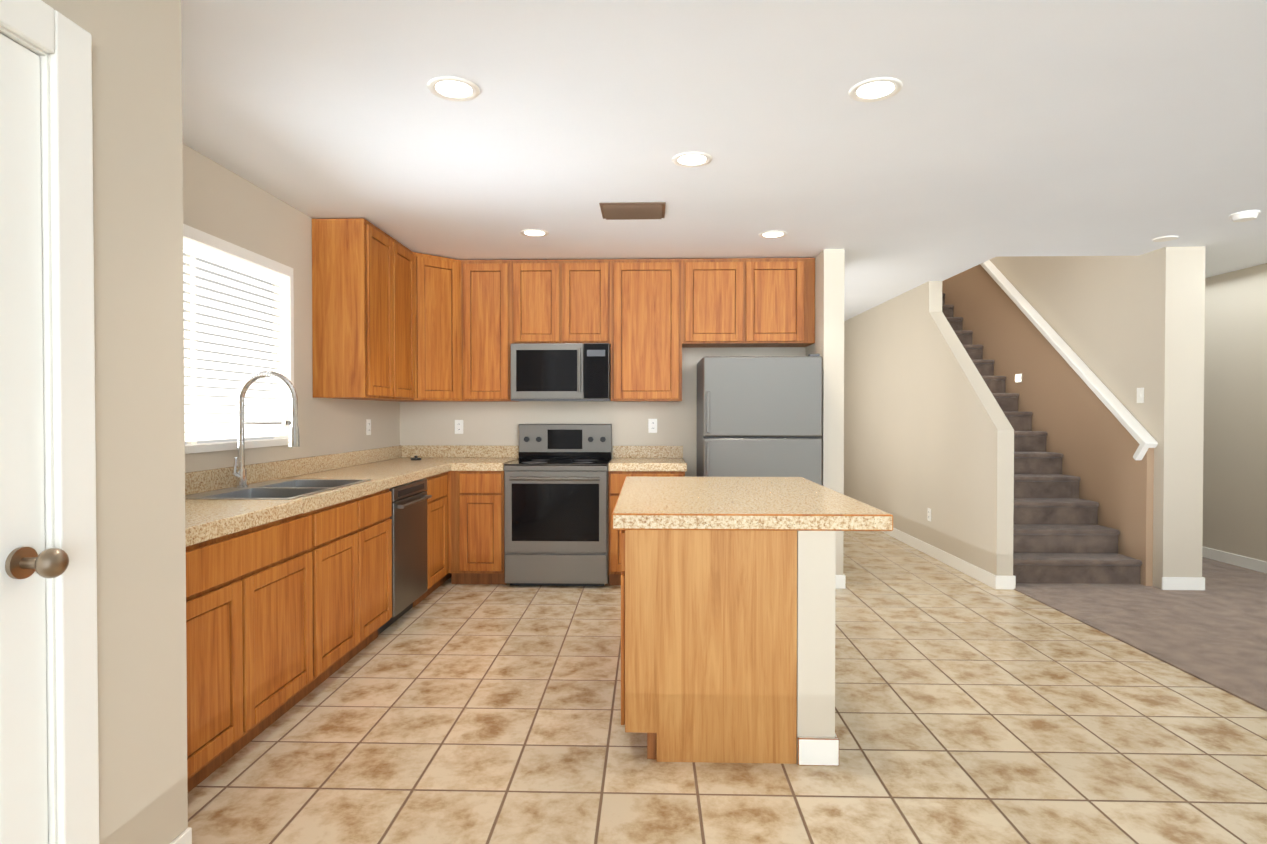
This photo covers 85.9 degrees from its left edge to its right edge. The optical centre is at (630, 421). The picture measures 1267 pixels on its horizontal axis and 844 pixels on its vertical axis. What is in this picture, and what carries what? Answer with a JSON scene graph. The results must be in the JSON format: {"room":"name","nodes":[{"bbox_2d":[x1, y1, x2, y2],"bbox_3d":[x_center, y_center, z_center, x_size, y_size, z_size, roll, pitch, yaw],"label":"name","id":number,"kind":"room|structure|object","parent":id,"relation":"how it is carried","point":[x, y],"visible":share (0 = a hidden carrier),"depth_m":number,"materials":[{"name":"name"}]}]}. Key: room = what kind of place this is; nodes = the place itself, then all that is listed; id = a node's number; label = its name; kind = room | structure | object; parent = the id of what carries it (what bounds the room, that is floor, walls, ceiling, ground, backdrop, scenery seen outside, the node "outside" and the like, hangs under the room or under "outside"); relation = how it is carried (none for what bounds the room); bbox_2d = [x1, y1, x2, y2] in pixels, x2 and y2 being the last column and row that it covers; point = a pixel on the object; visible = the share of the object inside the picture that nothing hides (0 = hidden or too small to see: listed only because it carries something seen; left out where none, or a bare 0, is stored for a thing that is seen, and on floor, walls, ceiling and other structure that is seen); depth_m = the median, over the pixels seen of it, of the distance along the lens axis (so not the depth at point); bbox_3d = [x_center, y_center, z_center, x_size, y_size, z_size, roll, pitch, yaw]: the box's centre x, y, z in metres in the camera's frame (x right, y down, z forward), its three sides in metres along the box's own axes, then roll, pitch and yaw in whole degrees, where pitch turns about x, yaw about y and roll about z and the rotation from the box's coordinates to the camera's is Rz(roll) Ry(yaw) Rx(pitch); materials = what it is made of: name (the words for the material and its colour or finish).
{"room":"kitchen","nodes":[
{"label":"kitchen","id":0,"kind":"room"},
{"bbox_2d":[42,0,187,843],"bbox_3d":[-1.407,0.047,-0.625,0.120,2.500,5.150,0,1,2],"label":"wall","id":1,"kind":"structure","parent":0,"point":[139,356],"depth_m":1.75,"materials":[{"name":"paint"}]},
{"bbox_2d":[0,34,68,843],"bbox_3d":[-1.279,0.233,1.124,0.130,2.063,0.770,0,1,2],"label":"door","id":2,"kind":"structure","parent":1,"relation":"in","point":[29,563],"depth_m":1.45,"materials":[{"name":"white paint"}]},
{"bbox_2d":[0,0,98,843],"bbox_3d":[-1.348,0.184,1.125,0.138,2.183,0.986,0,1,2],"label":"door frame","id":3,"kind":"structure","parent":1,"relation":"attached to","point":[59,44],"depth_m":1.54,"materials":[{"name":"white paint"}]},
{"bbox_2d":[170,827,191,843],"bbox_3d":[-1.273,1.218,1.797,0.013,0.100,0.328,0,1,2],"label":"baseboard","id":4,"kind":"structure","parent":1,"relation":"attached to","point":[185,837],"depth_m":1.93,"materials":[{"name":"white paint"}]},
{"bbox_2d":[182,143,399,472],"bbox_3d":[-2.041,-0.007,3.834,0.120,2.500,3.970,0,1,2],"label":"wall","id":5,"kind":"structure","parent":0,"point":[222,203],"depth_m":3.94,"materials":[{"name":"paint"}]},
{"bbox_2d":[183,224,293,453],"bbox_3d":[-2.051,-0.375,3.235,0.130,1.030,1.520,0,1,2],"label":"window","id":6,"kind":"structure","parent":5,"relation":"in","point":[201,238],"depth_m":3.62,"materials":[{"name":"white paint"}]},
{"bbox_2d":[183,239,285,441],"bbox_3d":[-2.038,-0.371,3.234,0.041,0.919,1.446,0,1,2],"label":"window blinds","id":7,"kind":"object","parent":6,"relation":"attached to","point":[201,427],"visible":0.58,"depth_m":3.44,"materials":[{"name":"white plastic"}]},
{"bbox_2d":[312,218,419,401],"bbox_3d":[-1.755,-0.708,4.665,0.396,1.102,0.924,0,1,2],"label":"upper cabinet","id":8,"kind":"object","parent":5,"relation":"attached to","point":[394,320],"depth_m":4.21,"materials":[{"name":"brown wood"}]},
{"bbox_2d":[366,419,370,434],"bbox_3d":[-1.942,0.038,5.057,0.008,0.116,0.072,0,1,2],"label":"electrical outlet","id":9,"kind":"object","parent":5,"relation":"attached to","point":[368,426],"visible":1,"depth_m":5.05,"materials":[{"name":"white paint"}]},
{"bbox_2d":[420,253,459,401],"bbox_3d":[-1.631,-0.716,5.334,0.606,1.102,0.684,0,1,2],"label":"upper cabinet","id":10,"kind":"object","parent":5,"relation":"attached to","point":[439,276],"depth_m":5.20,"materials":[{"name":"brown wood"}]},
{"bbox_2d":[400,347,805,476],"bbox_3d":[-0.242,-0.030,5.709,3.370,2.500,0.120,0,1,2],"label":"wall","id":11,"kind":"structure","parent":0,"point":[484,423],"depth_m":5.65,"materials":[{"name":"paint"}]},
{"bbox_2d":[455,420,462,433],"bbox_3d":[-1.429,0.041,5.679,0.072,0.116,0.008,0,1,2],"label":"electrical outlet","id":12,"kind":"object","parent":11,"relation":"attached to","point":[458,426],"visible":1,"depth_m":5.68,"materials":[{"name":"white plastic"}]},
{"bbox_2d":[460,260,523,401],"bbox_3d":[-1.115,-0.718,5.462,0.526,1.102,0.397,0,1,2],"label":"upper cabinet","id":13,"kind":"object","parent":11,"relation":"attached to","point":[491,308],"depth_m":5.32,"materials":[{"name":"brown wood"}]},
{"bbox_2d":[520,259,611,345],"bbox_3d":[-0.539,-0.940,5.470,0.780,0.657,0.345,0,1,2],"label":"upper cabinet","id":14,"kind":"object","parent":11,"relation":"attached to","point":[565,301],"depth_m":5.30,"materials":[{"name":"brown wood"}]},
{"bbox_2d":[511,343,610,400],"bbox_3d":[-0.537,-0.387,5.420,0.760,0.438,0.457,0,1,2],"label":"microwave","id":15,"kind":"object","parent":14,"relation":"attached to","point":[560,371],"visible":1,"depth_m":5.23,"materials":[{"name":"silver metal"}]},
{"bbox_2d":[611,259,683,401],"bbox_3d":[0.089,-0.718,5.454,0.634,1.102,0.345,0,1,2],"label":"upper cabinet","id":16,"kind":"object","parent":11,"relation":"attached to","point":[648,294],"depth_m":5.29,"materials":[{"name":"brown wood"}]},
{"bbox_2d":[648,419,656,432],"bbox_3d":[0.186,0.031,5.633,0.072,0.116,0.008,0,1,2],"label":"electrical outlet","id":17,"kind":"object","parent":11,"relation":"attached to","point":[652,425],"visible":1,"depth_m":5.63,"materials":[{"name":"white plastic"}]},
{"bbox_2d":[684,258,814,347],"bbox_3d":[0.918,-0.940,5.428,1.024,0.657,0.345,0,1,2],"label":"upper cabinet","id":18,"kind":"object","parent":11,"relation":"attached to","point":[729,302],"depth_m":5.26,"materials":[{"name":"brown wood"}]},
{"bbox_2d":[181,0,1266,320],"bbox_3d":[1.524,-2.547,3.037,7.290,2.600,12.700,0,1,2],"label":"ceiling","id":19,"kind":"structure","parent":0,"point":[999,128],"depth_m":2.85,"materials":[{"name":"paint"}]},
{"bbox_2d":[427,76,479,101],"bbox_3d":[-0.657,-1.237,2.534,0.190,0.006,0.190,0,1,2],"label":"recessed light","id":20,"kind":"object","parent":19,"relation":"in","point":[452,88],"visible":1,"depth_m":2.53,"materials":[{"name":"white paint"}]},
{"bbox_2d":[520,229,548,236],"bbox_3d":[-0.640,-1.262,4.554,0.190,0.006,0.190,0,1,2],"label":"recessed light","id":21,"kind":"object","parent":19,"relation":"in","point":[534,233],"visible":0.98,"depth_m":4.55,"materials":[{"name":"white paint"}]},
{"bbox_2d":[599,202,665,219],"bbox_3d":[0.016,-1.249,4.046,0.380,0.019,0.300,0,1,2],"label":"ceiling vent","id":22,"kind":"object","parent":19,"relation":"in","point":[632,210],"visible":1,"depth_m":4.00,"materials":[{"name":"brown metal"}]},
{"bbox_2d":[672,152,711,166],"bbox_3d":[0.293,-1.246,3.238,0.190,0.006,0.190,0,1,2],"label":"recessed light","id":23,"kind":"object","parent":19,"relation":"in","point":[692,159],"visible":1,"depth_m":3.23,"materials":[{"name":"white paint"}]},
{"bbox_2d":[759,230,787,238],"bbox_3d":[0.962,-1.262,4.589,0.190,0.006,0.190,0,1,2],"label":"recessed light","id":24,"kind":"object","parent":19,"relation":"in","point":[773,234],"visible":0.98,"depth_m":4.59,"materials":[{"name":"white paint"}]},
{"bbox_2d":[849,77,902,101],"bbox_3d":[0.914,-1.237,2.540,0.190,0.006,0.190,0,1,2],"label":"recessed light","id":25,"kind":"object","parent":19,"relation":"in","point":[875,89],"visible":1,"depth_m":2.54,"materials":[{"name":"white paint"}]},
{"bbox_2d":[1152,235,1178,241],"bbox_3d":[3.686,-1.262,4.692,0.149,0.009,0.149,-1,1,-43],"label":"recessed light","id":26,"kind":"object","parent":19,"relation":"attached to","point":[1172,237],"depth_m":4.67,"materials":[{"name":"white paint"}]},
{"bbox_2d":[1229,210,1260,221],"bbox_3d":[3.709,-1.240,4.112,0.139,0.039,0.139,-1,1,-43],"label":"recessed light","id":27,"kind":"object","parent":19,"relation":"attached to","point":[1245,216],"depth_m":4.08,"materials":[{"name":"white paint"}]},
{"bbox_2d":[188,531,1266,843],"bbox_3d":[0.318,1.282,3.068,4.880,0.060,12.600,0,1,2],"label":"floor","id":28,"kind":"structure","parent":0,"point":[970,711],"depth_m":2.65,"materials":[{"name":"beige tile"}]},
{"bbox_2d":[186,512,309,792],"bbox_3d":[-1.714,0.828,2.457,0.605,0.864,0.967,0,1,2],"label":"base cabinet","id":29,"kind":"object","parent":28,"relation":"on","point":[284,616],"depth_m":2.50,"materials":[{"name":"brown wood"}]},
{"bbox_2d":[185,445,452,546],"bbox_3d":[-1.663,0.298,3.828,0.630,0.160,3.722,0,1,2],"label":"countertop","id":30,"kind":"structure","parent":29,"relation":"on","point":[381,469],"depth_m":3.54,"materials":[{"name":"stone"}]},
{"bbox_2d":[232,371,299,487],"bbox_3d":[-1.768,0.035,3.287,0.320,0.568,0.114,0,1,2],"label":"faucet","id":31,"kind":"object","parent":30,"relation":"on","point":[240,473],"visible":1,"depth_m":3.30,"materials":[{"name":"silver metal"}]},
{"bbox_2d":[185,479,369,499],"bbox_3d":[-1.691,0.422,3.314,0.520,0.205,0.840,0,1,2],"label":"sink","id":32,"kind":"object","parent":30,"relation":"in","point":[282,489],"visible":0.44,"depth_m":3.29,"materials":[{"name":"silver metal"}]},
{"bbox_2d":[310,511,391,691],"bbox_3d":[-1.687,0.898,3.404,0.605,0.700,1.070,0,1,2],"label":"base cabinet","id":33,"kind":"object","parent":28,"relation":"on","point":[351,551],"depth_m":3.34,"materials":[{"name":"brown wood"}]},
{"bbox_2d":[334,471,449,606],"bbox_3d":[-1.647,0.799,4.808,0.605,0.864,0.519,0,1,2],"label":"base cabinet","id":34,"kind":"object","parent":28,"relation":"on","point":[438,486],"depth_m":4.71,"materials":[{"name":"brown wood"}]},
{"bbox_2d":[378,479,431,634],"bbox_3d":[-1.627,0.808,4.242,0.626,0.861,0.600,0,1,2],"label":"dishwasher","id":35,"kind":"object","parent":28,"relation":"on","point":[408,517],"visible":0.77,"depth_m":4.17,"materials":[{"name":"silver metal"}]},
{"bbox_2d":[450,471,506,583],"bbox_3d":[-1.140,0.792,5.367,0.415,0.864,0.624,0,1,2],"label":"base cabinet","id":36,"kind":"object","parent":28,"relation":"on","point":[477,553],"depth_m":5.06,"materials":[{"name":"brown wood"}]},
{"bbox_2d":[453,445,518,470],"bbox_3d":[-1.119,0.280,5.343,0.372,0.160,0.662,0,1,2],"label":"countertop","id":37,"kind":"structure","parent":36,"relation":"on","point":[465,457],"depth_m":5.65,"materials":[{"name":"stone"}]},
{"bbox_2d":[504,424,611,585],"bbox_3d":[-0.544,0.623,5.310,0.766,1.205,0.702,0,1,2],"label":"range","id":38,"kind":"object","parent":28,"relation":"on","point":[556,504],"visible":0.98,"depth_m":5.02,"materials":[{"name":"silver metal"}]},
{"bbox_2d":[609,471,684,584],"bbox_3d":[0.129,0.793,5.332,0.565,0.864,0.624,0,1,2],"label":"base cabinet","id":39,"kind":"object","parent":28,"relation":"on","point":[616,478],"depth_m":5.03,"materials":[{"name":"brown wood"}]},
{"bbox_2d":[608,446,686,470],"bbox_3d":[0.137,0.280,5.323,0.580,0.160,0.632,0,1,2],"label":"countertop","id":40,"kind":"structure","parent":39,"relation":"on","point":[625,458],"depth_m":5.42,"materials":[{"name":"stone"}]},
{"bbox_2d":[612,476,892,765],"bbox_3d":[0.462,0.788,3.218,1.020,0.925,1.480,0,1,2],"label":"kitchen island","id":41,"kind":"object","parent":28,"relation":"on","point":[727,619],"visible":1,"depth_m":2.51,"materials":[{"name":"brown wood"}]},
{"bbox_2d":[697,354,822,484],"bbox_3d":[0.958,0.369,5.220,0.847,1.715,0.760,0,1,2],"label":"fridge","id":42,"kind":"object","parent":28,"relation":"on","point":[759,416],"visible":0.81,"depth_m":4.87,"materials":[{"name":"silver metal"}]},
{"bbox_2d":[1014,557,1266,710],"bbox_3d":[3.961,1.280,2.965,2.410,0.068,12.600,0,1,2],"label":"floor carpet","id":43,"kind":"object","parent":28,"relation":"on","point":[1214,633],"depth_m":4.24,"materials":[{"name":"grey carpet"}]},
{"bbox_2d":[942,293,1141,583],"bbox_3d":[3.385,-0.201,7.138,1.012,2.789,4.103,0,1,2],"label":"stairs","id":44,"kind":"structure","parent":43,"relation":"on","point":[1061,535],"depth_m":5.60,"materials":[{"name":"carpet"}]},
{"bbox_2d":[806,249,844,574],"bbox_3d":[1.560,-0.048,7.168,0.150,2.500,4.300,0,1,2],"label":"wall","id":45,"kind":"structure","parent":0,"point":[828,345],"depth_m":5.02,"materials":[{"name":"paint"}]},
{"bbox_2d":[835,574,845,588],"bbox_3d":[1.626,1.152,7.174,0.043,0.100,4.313,0,1,2],"label":"baseboard","id":46,"kind":"structure","parent":45,"relation":"attached to","point":[840,580],"depth_m":5.02,"materials":[{"name":"white paint"}]},
{"bbox_2d":[844,281,1013,575],"bbox_3d":[2.814,-1.297,7.123,0.120,5.000,4.290,0,1,2],"label":"wall","id":47,"kind":"structure","parent":0,"point":[927,424],"depth_m":6.15,"materials":[{"name":"paint"}]},
{"bbox_2d":[927,508,930,521],"bbox_3d":[2.723,0.844,6.206,0.008,0.116,0.072,0,1,2],"label":"outlet","id":48,"kind":"object","parent":47,"relation":"attached to","point":[928,514],"visible":1,"depth_m":6.20,"materials":[{"name":"white paint"}]},
{"bbox_2d":[882,528,1001,588],"bbox_3d":[2.758,1.153,7.147,0.033,0.100,4.303,0,1,2],"label":"baseboard","id":49,"kind":"structure","parent":47,"relation":"attached to","point":[986,578],"depth_m":5.75,"materials":[{"name":"white paint"}]},
{"bbox_2d":[942,246,1204,588],"bbox_3d":[4.059,-1.297,7.082,0.330,5.000,4.300,0,1,2],"label":"wall","id":50,"kind":"structure","parent":0,"point":[1124,327],"depth_m":5.38,"materials":[{"name":"paint"}]},
{"bbox_2d":[1015,373,1021,382],"bbox_3d":[3.880,-0.438,6.808,0.010,0.090,0.120,0,1,2],"label":"light switch","id":51,"kind":"object","parent":50,"relation":"attached to","point":[1018,378],"visible":1,"depth_m":6.80,"materials":[{"name":"white paint"}]},
{"bbox_2d":[980,260,1157,459],"bbox_3d":[3.892,-1.367,7.059,0.098,3.261,4.148,0,1,2],"label":"handrail cap","id":52,"kind":"object","parent":50,"relation":"attached to","point":[1131,424],"visible":0.83,"depth_m":5.81,"materials":[{"name":"white paint"}]},
{"bbox_2d":[1137,388,1143,402],"bbox_3d":[3.884,-0.203,5.190,0.010,0.116,0.072,0,1,2],"label":"light switch","id":53,"kind":"object","parent":50,"relation":"attached to","point":[1140,395],"visible":1,"depth_m":5.18,"materials":[{"name":"white paint"}]},
{"bbox_2d":[1162,577,1202,589],"bbox_3d":[4.013,1.179,4.958,0.280,0.100,0.016,0,1,2],"label":"baseboard","id":54,"kind":"structure","parent":50,"relation":"attached to","point":[1168,583],"depth_m":4.95,"materials":[{"name":"white paint"}]},
{"bbox_2d":[1202,263,1266,561],"bbox_3d":[5.106,0.004,2.917,0.120,2.500,12.600,0,1,2],"label":"wall","id":55,"kind":"structure","parent":0,"point":[1235,448],"depth_m":5.76,"materials":[{"name":"paint"}]},
{"bbox_2d":[1202,546,1266,572],"bbox_3d":[5.040,1.204,2.933,0.013,0.100,12.600,0,1,2],"label":"baseboard","id":56,"kind":"structure","parent":55,"relation":"attached to","point":[1234,559],"depth_m":5.75,"materials":[{"name":"white paint"}]}
]}

